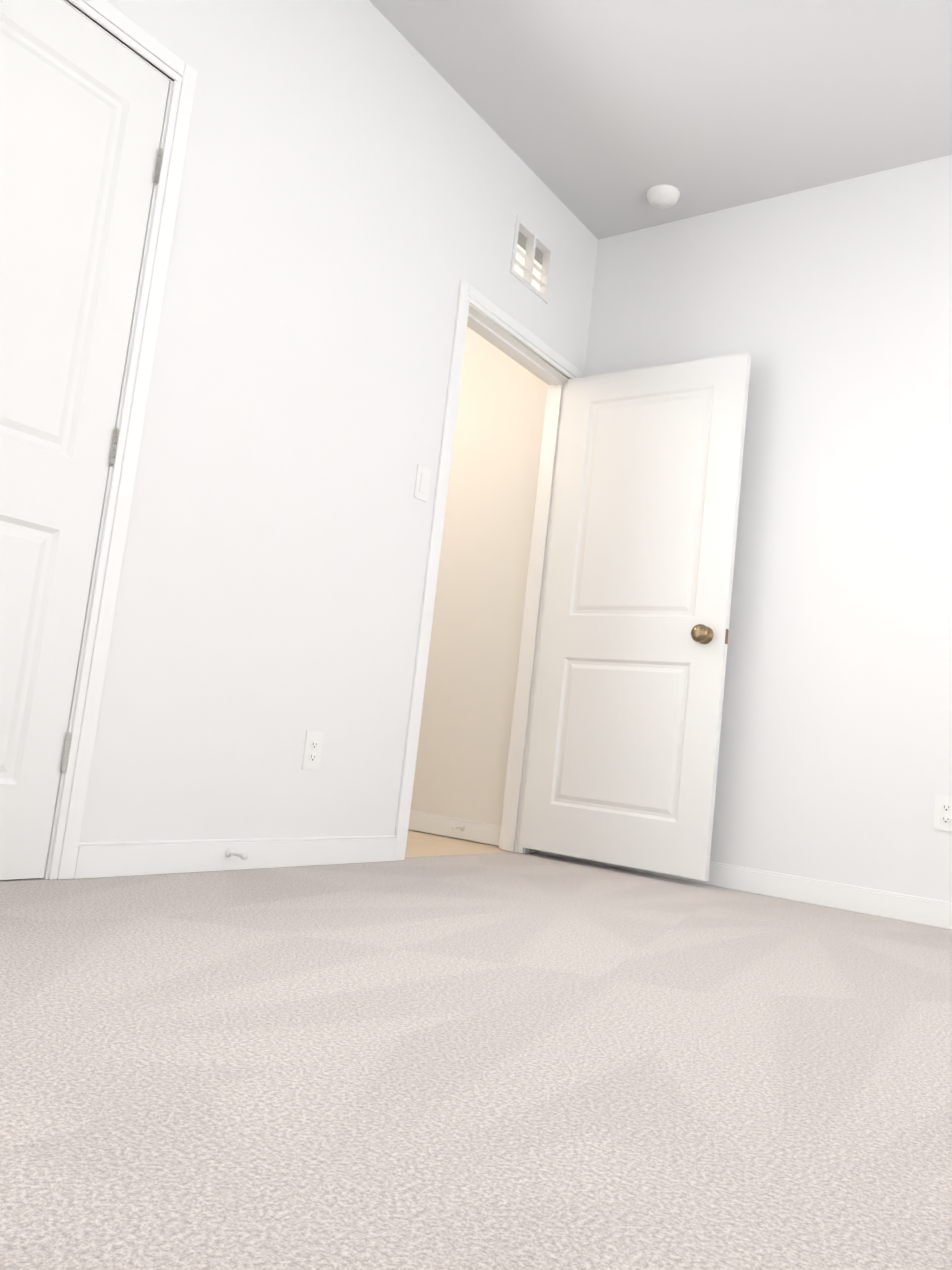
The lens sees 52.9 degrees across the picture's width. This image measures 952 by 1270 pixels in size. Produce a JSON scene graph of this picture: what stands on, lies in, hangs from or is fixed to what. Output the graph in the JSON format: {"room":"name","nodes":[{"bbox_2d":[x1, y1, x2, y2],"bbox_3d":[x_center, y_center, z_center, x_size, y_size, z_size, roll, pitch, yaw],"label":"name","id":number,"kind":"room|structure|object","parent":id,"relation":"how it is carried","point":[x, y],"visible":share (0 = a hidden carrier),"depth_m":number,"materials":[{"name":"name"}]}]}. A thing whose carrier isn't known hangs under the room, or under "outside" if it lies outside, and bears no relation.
{"room":"empty bedroom","nodes":[
{"label":"empty bedroom","id":0,"kind":"room"},
{"bbox_2d":[79,0,597,852],"bbox_3d":[-0.761,-0.744,2.655,0.115,2.754,3.925,2,-8,35],"label":"wall","id":1,"kind":"structure","parent":0,"point":[363,186],"depth_m":2.88,"materials":[{"name":"white paint"}]},
{"bbox_2d":[0,0,168,879],"bbox_3d":[-1.064,-0.482,2.119,0.105,2.042,0.617,2,-8,35],"label":"closet door","id":2,"kind":"structure","parent":1,"relation":"in","point":[83,99],"depth_m":2.25,"materials":[{"name":"white paint"}]},
{"bbox_2d":[42,0,197,879],"bbox_3d":[-1.298,-0.534,1.911,0.115,2.056,1.257,2,-8,35],"label":"door frame","id":3,"kind":"structure","parent":1,"relation":"attached to","point":[93,576],"depth_m":2.36,"materials":[{"name":"white paint"}]},
{"bbox_2d":[74,835,396,878],"bbox_3d":[-0.624,0.638,2.798,0.013,0.086,1.205,2,-8,35],"label":"baseboard","id":4,"kind":"structure","parent":1,"relation":"attached to","point":[113,859],"depth_m":2.66,"materials":[{"name":"white paint"}]},
{"bbox_2d":[225,848,247,859],"bbox_3d":[-0.664,0.611,2.664,0.075,0.023,0.024,2,-8,35],"label":"door stop","id":5,"kind":"object","parent":4,"relation":"attached to","point":[229,852],"visible":1,"depth_m":2.66,"materials":[{"name":"white metal"}]},
{"bbox_2d":[301,731,323,769],"bbox_3d":[-0.504,0.357,2.959,0.007,0.117,0.072,2,-8,35],"label":"electrical outlet","id":6,"kind":"object","parent":1,"relation":"attached to","point":[312,749],"visible":1,"depth_m":2.96,"materials":[{"name":"white plastic"}]},
{"bbox_2d":[414,464,430,501],"bbox_3d":[-0.186,-0.532,3.363,0.011,0.117,0.072,2,-8,35],"label":"switch plate","id":7,"kind":"object","parent":1,"relation":"attached to","point":[422,482],"visible":1,"depth_m":3.36,"materials":[{"name":"white plastic"}]},
{"bbox_2d":[394,279,581,860],"bbox_3d":[0.040,-0.197,3.803,0.139,2.112,0.914,2,-8,35],"label":"door frame","id":8,"kind":"structure","parent":1,"relation":"attached to","point":[502,340],"depth_m":4.00,"materials":[{"name":"white paint"}]},
{"bbox_2d":[510,215,553,303],"bbox_3d":[0.216,-1.529,3.918,0.043,0.240,0.285,2,-8,35],"label":"air vent","id":9,"kind":"object","parent":1,"relation":"in","point":[526,270],"visible":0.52,"depth_m":3.87,"materials":[{"name":"white metal"}]},
{"bbox_2d":[519,353,750,880],"bbox_3d":[0.622,-0.106,3.828,0.806,2.004,0.175,2,-8,35],"label":"entry door","id":10,"kind":"structure","parent":1,"relation":"in","point":[622,767],"depth_m":3.79,"materials":[{"name":"white paint"}]},
{"bbox_2d":[405,829,510,856],"bbox_3d":[-0.883,0.791,3.649,1.310,0.076,2.215,2,-8,35],"label":"floor","id":11,"kind":"structure","parent":0,"point":[420,844],"depth_m":3.97,"materials":[{"name":"brown wood"}]},
{"bbox_2d":[0,852,951,1269],"bbox_3d":[0.196,0.698,1.774,4.239,0.080,4.040,2,-8,35],"label":"floor carpet","id":12,"kind":"object","parent":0,"point":[508,1060],"visible":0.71,"depth_m":1.26,"materials":[{"name":"beige carpet"}]},
{"bbox_2d":[369,0,951,239],"bbox_3d":[0.307,-2.128,2.237,4.739,0.120,4.040,2,-8,35],"label":"ceiling","id":13,"kind":"structure","parent":0,"point":[600,118],"depth_m":3.32,"materials":[{"name":"white paint"}]},
{"bbox_2d":[647,184,679,208],"bbox_3d":[0.771,-1.801,3.953,0.136,0.041,0.136,2,-8,35],"label":"smoke detector","id":14,"kind":"object","parent":13,"relation":"attached to","point":[663,196],"visible":1,"depth_m":3.92,"materials":[{"name":"white plastic"}]},
{"bbox_2d":[410,154,951,901],"bbox_3d":[1.316,-0.404,3.626,4.619,2.754,0.115,2,-8,35],"label":"wall","id":15,"kind":"structure","parent":0,"point":[828,308],"depth_m":3.62,"materials":[{"name":"white paint"}]},
{"bbox_2d":[408,810,500,845],"bbox_3d":[-0.306,0.860,4.451,1.123,0.086,0.013,2,-8,35],"label":"baseboard","id":16,"kind":"structure","parent":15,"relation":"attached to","point":[486,833],"depth_m":4.29,"materials":[{"name":"white paint"}]},
{"bbox_2d":[452,825,464,830],"bbox_3d":[-0.080,0.854,4.237,0.024,0.023,0.075,2,-8,35],"label":"door stop","id":17,"kind":"object","parent":16,"relation":"attached to","point":[462,827],"visible":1,"depth_m":4.24,"materials":[{"name":"white metal"}]},
{"bbox_2d":[537,850,951,929],"bbox_3d":[1.570,0.919,3.114,3.207,0.088,0.015,2,-8,35],"label":"baseboard","id":18,"kind":"structure","parent":15,"relation":"attached to","point":[914,909],"depth_m":3.36,"materials":[{"name":"white paint"}]},
{"bbox_2d":[934,794,951,831],"bbox_3d":[1.564,0.592,3.184,0.072,0.117,0.007,2,-8,35],"label":"electrical outlet","id":19,"kind":"object","parent":15,"relation":"attached to","point":[943,814],"visible":1,"depth_m":3.19,"materials":[{"name":"white plastic"}]}
]}

